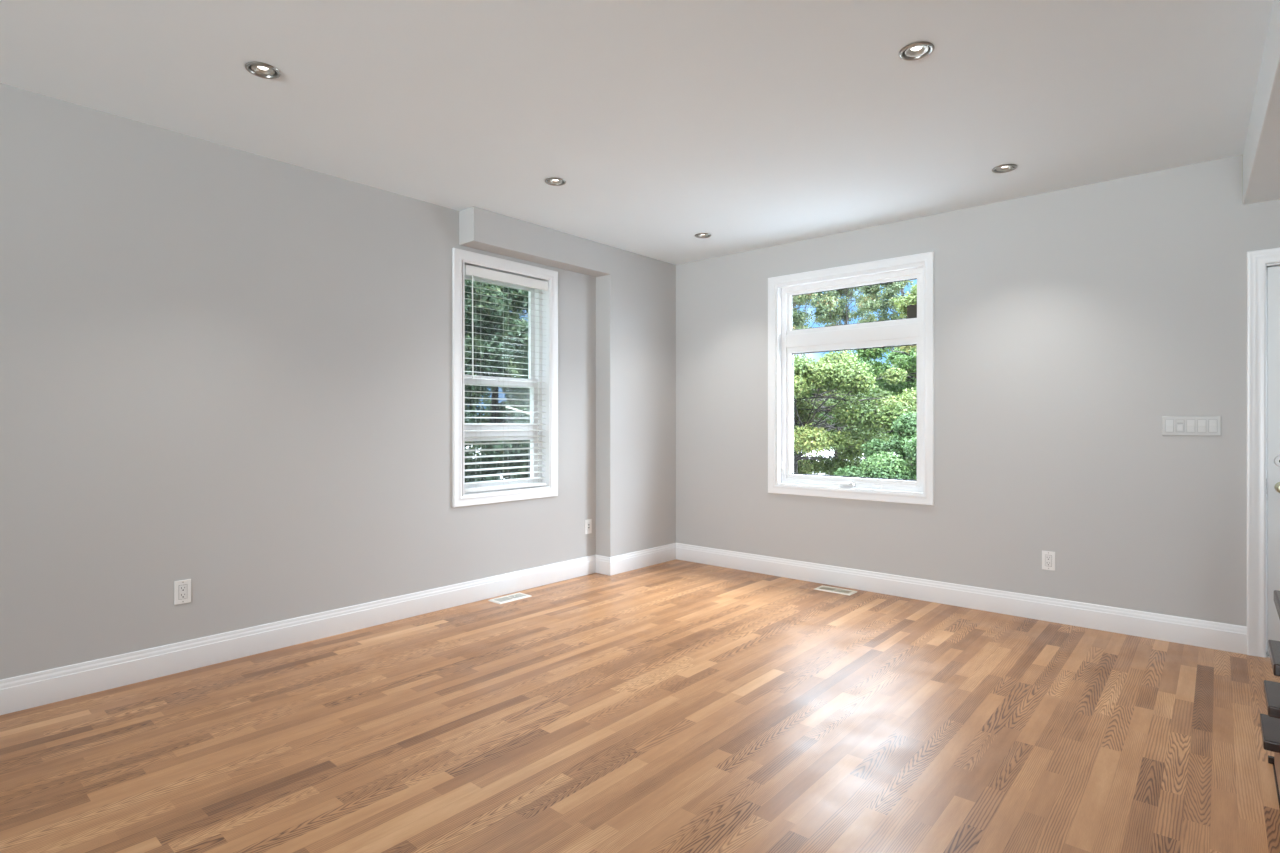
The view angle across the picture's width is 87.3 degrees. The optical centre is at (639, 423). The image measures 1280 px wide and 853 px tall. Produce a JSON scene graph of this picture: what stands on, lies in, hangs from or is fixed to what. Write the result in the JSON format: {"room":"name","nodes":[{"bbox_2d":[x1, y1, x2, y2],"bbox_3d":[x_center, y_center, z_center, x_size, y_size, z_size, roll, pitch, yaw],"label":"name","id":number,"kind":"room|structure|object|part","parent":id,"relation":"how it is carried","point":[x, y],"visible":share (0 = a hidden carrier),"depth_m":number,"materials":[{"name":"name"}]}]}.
{"room":"empty living room","nodes":[
{"label":"empty living room","id":0,"kind":"room"},
{"bbox_2d":[0,83,595,679],"bbox_3d":[-3.540,-0.102,1.868,0.200,2.600,11.600,0,0,41],"label":"wall","id":1,"kind":"structure","parent":0,"point":[226,370],"depth_m":3.36,"materials":[{"name":"grey paint"}]},
{"bbox_2d":[174,579,190,604],"bbox_3d":[-2.212,0.815,3.246,0.008,0.114,0.070,0,0,41],"label":"electrical outlet","id":2,"kind":"object","parent":1,"relation":"attached to","point":[182,588],"visible":1,"depth_m":3.24,"materials":[{"name":"white plastic"}]},
{"bbox_2d":[179,584,186,598],"bbox_3d":[-2.210,0.815,3.245,0.003,0.067,0.034,0,0,41],"label":"receptacle","id":3,"kind":"object","parent":2,"relation":"attached to","point":[182,587],"depth_m":3.24,"materials":[{"name":"grey plastic"}]},
{"bbox_2d":[0,555,595,714],"bbox_3d":[-3.735,1.127,1.478,0.015,0.142,10.355,0,0,41],"label":"baseboard","id":4,"kind":"structure","parent":1,"relation":"attached to","point":[22,692],"depth_m":3.46,"materials":[{"name":"white paint"}]},
{"bbox_2d":[452,248,557,507],"bbox_3d":[-0.993,-0.299,4.792,0.204,1.698,0.913,0,0,41],"label":"window","id":5,"kind":"structure","parent":1,"relation":"in","point":[548,344],"depth_m":4.88,"materials":[{"name":"white paint"}]},
{"bbox_3d":[-1.033,-0.658,4.837,0.032,0.772,0.689,0,0,41],"label":"sash","id":6,"kind":"part","parent":5,"relation":"part of","materials":[{"name":"white plastic"}]},
{"bbox_3d":[-1.005,0.056,4.813,0.040,0.776,0.689,0,0,41],"label":"sash","id":7,"kind":"part","parent":5,"relation":"part of","materials":[{"name":"white plastic"}]},
{"bbox_3d":[-1.025,-0.300,4.830,0.105,1.548,0.749,0,0,41],"label":"frame","id":8,"kind":"part","parent":5,"relation":"part of","materials":[{"name":"white plastic"}]},
{"bbox_2d":[465,265,547,492],"bbox_3d":[-0.945,-0.297,4.761,0.084,1.522,0.725,0,0,41],"label":"window blind","id":9,"kind":"object","parent":5,"relation":"attached to","point":[472,271],"visible":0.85,"depth_m":4.75,"materials":[{"name":"white plastic"}]},
{"bbox_3d":[-0.955,0.453,4.769,0.052,0.022,0.719,0,0,41],"label":"rail","id":10,"kind":"part","parent":9,"relation":"part of","materials":[{"name":"white plastic"}]},
{"bbox_3d":[-0.803,-0.281,4.945,0.056,1.453,0.001,0,0,41],"label":"ladder cord","id":11,"kind":"part","parent":9,"relation":"part of","materials":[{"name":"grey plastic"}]},
{"bbox_3d":[-1.053,-0.300,4.854,0.008,1.488,0.689,0,0,41],"label":"screen frame","id":12,"kind":"part","parent":5,"relation":"part of","materials":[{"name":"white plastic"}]},
{"bbox_2d":[585,519,591,533],"bbox_3d":[-0.410,0.820,5.333,0.009,0.114,0.072,0,0,41],"label":"electrical outlet","id":13,"kind":"object","parent":1,"relation":"attached to","point":[588,523],"visible":1,"depth_m":5.33,"materials":[{"name":"white plastic"}]},
{"bbox_2d":[596,555,609,575],"bbox_3d":[-0.295,1.127,5.338,0.175,0.142,0.015,0,0,41],"label":"baseboard","id":14,"kind":"structure","parent":1,"relation":"attached to","point":[602,562],"depth_m":5.33,"materials":[{"name":"white paint"}]},
{"bbox_2d":[459,206,675,556],"bbox_3d":[-0.442,-0.102,5.187,0.170,2.600,2.128,0,0,41],"label":"wall column","id":15,"kind":"structure","parent":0,"point":[636,293],"depth_m":5.45,"materials":[{"name":"grey paint"}]},
{"bbox_2d":[610,543,675,575],"bbox_3d":[0.042,1.127,5.606,0.015,0.142,0.860,0,0,41],"label":"baseboard","id":16,"kind":"structure","parent":15,"relation":"attached to","point":[622,563],"depth_m":5.57,"materials":[{"name":"white paint"}]},
{"bbox_2d":[0,0,1273,264],"bbox_3d":[-1.534,-1.402,0.136,5.500,0.001,11.600,0,0,41],"label":"ceiling","id":17,"kind":"structure","parent":0,"point":[749,125],"depth_m":2.88,"materials":[{"name":"paint"}]},
{"bbox_2d":[245,62,280,78],"bbox_3d":[-1.495,-1.441,2.660,0.124,0.092,0.124,0,0,41],"label":"recessed light","id":18,"kind":"object","parent":17,"relation":"in","point":[263,70],"visible":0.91,"depth_m":2.67,"materials":[{"name":"silver metal"}]},
{"bbox_2d":[545,177,565,185],"bbox_3d":[-0.489,-1.441,3.884,0.124,0.092,0.124,0,0,41],"label":"recessed light","id":19,"kind":"object","parent":17,"relation":"in","point":[553,181],"visible":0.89,"depth_m":3.90,"materials":[{"name":"grey metal"}]},
{"bbox_2d":[695,233,710,237],"bbox_3d":[0.469,-1.441,4.999,0.124,0.092,0.124,0,0,41],"label":"recessed light","id":20,"kind":"object","parent":17,"relation":"in","point":[700,235],"visible":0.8,"depth_m":5.01,"materials":[{"name":"grey metal"}]},
{"bbox_2d":[899,41,933,60],"bbox_3d":[1.039,-1.441,2.522,0.124,0.092,0.124,0,0,41],"label":"recessed light","id":21,"kind":"object","parent":17,"relation":"in","point":[917,50],"visible":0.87,"depth_m":2.53,"materials":[{"name":"grey metal"}]},
{"bbox_2d":[992,164,1016,172],"bbox_3d":[2.002,-1.441,3.684,0.124,0.092,0.124,0,0,41],"label":"recessed light","id":22,"kind":"object","parent":17,"relation":"in","point":[1004,168],"visible":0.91,"depth_m":3.69,"materials":[{"name":"grey metal"}]},
{"bbox_2d":[1243,0,1279,204],"bbox_3d":[-0.040,-1.271,-1.119,1.218,0.264,11.155,0,0,41],"label":"ceiling beam","id":23,"kind":"structure","parent":17,"relation":"attached to","point":[1261,153],"depth_m":2.74,"materials":[{"name":"paint"}]},
{"bbox_2d":[0,559,1279,852],"bbox_3d":[-1.526,1.198,0.129,5.188,0.001,11.240,0,0,41],"label":"floor","id":24,"kind":"structure","parent":0,"point":[673,706],"depth_m":2.54,"materials":[{"name":"brown wood"}]},
{"bbox_2d":[488,593,530,603],"bbox_3d":[-0.888,1.193,4.591,0.134,0.010,0.272,0,0,41],"label":"floor vent","id":25,"kind":"object","parent":24,"relation":"in","point":[516,596],"visible":1,"depth_m":4.57,"materials":[{"name":"white metal"}]},
{"bbox_2d":[814,585,856,595],"bbox_3d":[1.400,1.193,4.806,0.272,0.010,0.134,0,0,41],"label":"floor vent","id":26,"kind":"object","parent":24,"relation":"in","point":[821,588],"visible":1,"depth_m":4.79,"materials":[{"name":"beige metal"}]},
{"bbox_2d":[1260,590,1279,809],"bbox_3d":[2.197,0.814,1.655,0.950,0.768,1.134,0,0,41],"label":"staircase","id":27,"kind":"structure","parent":24,"relation":"on","point":[1270,723],"depth_m":2.10,"materials":[{"name":"brown wood"}]},
{"bbox_2d":[676,155,1279,625],"bbox_3d":[2.192,-0.102,4.450,5.100,2.600,0.200,0,0,41],"label":"wall","id":28,"kind":"structure","parent":0,"point":[1068,322],"depth_m":4.07,"materials":[{"name":"grey paint"}]},
{"bbox_2d":[768,251,933,505],"bbox_3d":[1.547,-0.301,4.971,1.259,1.702,0.184,0,0,41],"label":"window","id":29,"kind":"structure","parent":28,"relation":"in","point":[784,342],"depth_m":4.94,"materials":[{"name":"white paint"}]},
{"bbox_3d":[1.132,0.345,5.297,0.020,0.105,0.014,0,0,41],"label":"lock plate","id":30,"kind":"part","parent":29,"relation":"part of","materials":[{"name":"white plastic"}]},
{"bbox_3d":[1.569,-0.081,4.987,1.033,1.038,0.060,0,0,41],"label":"sash","id":31,"kind":"part","parent":29,"relation":"part of","materials":[{"name":"white plastic"}]},
{"bbox_2d":[907,304,916,317],"bbox_3d":[1.903,-0.780,4.689,0.073,0.098,0.002,0,0,41],"label":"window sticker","id":32,"kind":"object","parent":29,"relation":"attached to","point":[911,309],"visible":1,"depth_m":4.69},
{"bbox_2d":[676,543,1246,654],"bbox_3d":[1.730,1.127,4.706,3.747,0.142,0.015,0,0,41],"label":"baseboard","id":33,"kind":"structure","parent":28,"relation":"attached to","point":[1176,629],"depth_m":4.24,"materials":[{"name":"white paint"}]},
{"bbox_2d":[1042,550,1054,570],"bbox_3d":[2.476,0.832,4.066,0.070,0.114,0.008,0,0,41],"label":"electrical outlet","id":34,"kind":"object","parent":28,"relation":"attached to","point":[1048,557],"visible":1,"depth_m":4.06,"materials":[{"name":"white plastic"}]},
{"bbox_2d":[1045,555,1051,566],"bbox_3d":[2.475,0.832,4.065,0.034,0.067,0.003,0,0,41],"label":"receptacle","id":35,"kind":"object","parent":34,"relation":"attached to","point":[1048,558],"depth_m":4.06,"materials":[{"name":"grey plastic"}]},
{"bbox_2d":[1162,416,1220,435],"bbox_3d":[2.980,0.014,3.629,0.242,0.104,0.011,0,0,41],"label":"switch plate","id":36,"kind":"object","parent":28,"relation":"attached to","point":[1171,425],"visible":1,"depth_m":3.62,"materials":[{"name":"white plastic"}]},
{"bbox_2d":[1247,248,1279,657],"bbox_3d":[3.575,0.154,3.216,0.993,2.088,0.258,0,0,41],"label":"door","id":37,"kind":"structure","parent":28,"relation":"in","point":[1263,278],"depth_m":3.44,"materials":[{"name":"white paint"}]},
{"bbox_3d":[3.592,0.192,3.237,0.854,2.012,0.204,0,0,41],"label":"frame","id":38,"kind":"part","parent":37,"relation":"part of","materials":[{"name":"white paint"}]},
{"bbox_3d":[3.244,0.326,3.385,0.060,0.060,0.080,0,0,41],"label":"knob","id":39,"kind":"part","parent":37,"relation":"part of","materials":[{"name":"gold metal"}]},
{"label":"outside","id":40,"kind":"structure","parent":0,"visible":0},
{"bbox_2d":[466,441,895,478],"bbox_3d":[14.805,1.643,17.142,120.000,0.010,34.700,0,0,41],"label":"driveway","id":41,"kind":"structure","parent":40,"point":[825,451],"depth_m":35.37,"materials":[{"name":"concrete"}]},
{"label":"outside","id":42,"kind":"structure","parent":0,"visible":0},
{"bbox_3d":[13.073,1.698,15.136,120.000,0.100,120.000,0,0,41],"label":"ground","id":43,"kind":"structure","parent":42,"visible":0},
{"bbox_2d":[465,281,511,479],"bbox_3d":[-3.448,-1.121,13.016,2.423,5.803,2.457,0,0,-16],"label":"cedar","id":44,"kind":"object","parent":43,"relation":"on","point":[488,408],"visible":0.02,"depth_m":13.33,"materials":[{"name":"green plant"}]},
{"bbox_2d":[465,279,529,482],"bbox_3d":[-2.077,-0.941,9.626,2.256,5.469,2.272,0,0,18],"label":"trees","id":45,"kind":"object","parent":43,"relation":"on","point":[504,327],"visible":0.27,"depth_m":9.05,"materials":[{"name":"green plant"}]},
{"bbox_2d":[793,292,840,356],"bbox_3d":[5.913,-2.566,26.987,3.600,8.529,3.853,0,0,-21],"label":"sparse tree","id":46,"kind":"object","parent":43,"relation":"on","point":[799,319],"visible":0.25,"depth_m":26.33,"materials":[{"name":"green plant"}]},
{"bbox_2d":[809,284,886,356],"bbox_3d":[10.265,-3.240,33.520,3.811,9.880,3.838,0,0,7],"label":"sparse tree","id":47,"kind":"object","parent":43,"relation":"on","point":[832,319],"visible":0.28,"depth_m":33.07,"materials":[{"name":"green plant"}]},
{"bbox_2d":[797,355,900,455],"bbox_3d":[6.733,-0.228,22.162,5.655,3.855,5.376,0,0,41],"label":"leafy tree","id":48,"kind":"object","parent":43,"relation":"on","point":[858,359],"visible":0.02,"depth_m":20.66,"materials":[{"name":"green plant"}]},
{"bbox_2d":[794,350,916,474],"bbox_3d":[3.426,0.113,12.957,4.399,3.175,3.768,0,0,15],"label":"spreading tree","id":49,"kind":"object","parent":43,"relation":"on","point":[864,417],"visible":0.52,"depth_m":11.85,"materials":[{"name":"green plant"}]},
{"bbox_2d":[834,412,916,479],"bbox_3d":[3.997,0.758,10.145,1.999,1.888,1.929,0,0,8],"label":"rounded shrub","id":50,"kind":"object","parent":43,"relation":"on","point":[881,461],"visible":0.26,"depth_m":9.97,"materials":[{"name":"green plant"}]},
{"bbox_2d":[850,346,916,435],"bbox_3d":[6.803,-0.452,16.116,3.713,4.309,3.515,0,0,22],"label":"leafy tree","id":51,"kind":"object","parent":43,"relation":"on","point":[900,359],"visible":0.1,"depth_m":15.92,"materials":[{"name":"green plant"}]},
{"bbox_2d":[856,279,916,363],"bbox_3d":[11.002,-2.676,28.484,3.640,8.752,3.690,0,0,7],"label":"sparse tree","id":52,"kind":"object","parent":43,"relation":"on","point":[870,303],"visible":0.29,"depth_m":27.98,"materials":[{"name":"green plant"}]},
{"bbox_2d":[893,284,916,355],"bbox_3d":[6.065,-0.711,13.492,1.905,4.822,1.855,0,0,41],"label":"sparse tree","id":53,"kind":"object","parent":43,"relation":"on","point":[911,300],"visible":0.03,"depth_m":13.52,"materials":[{"name":"green plant"}]}
]}

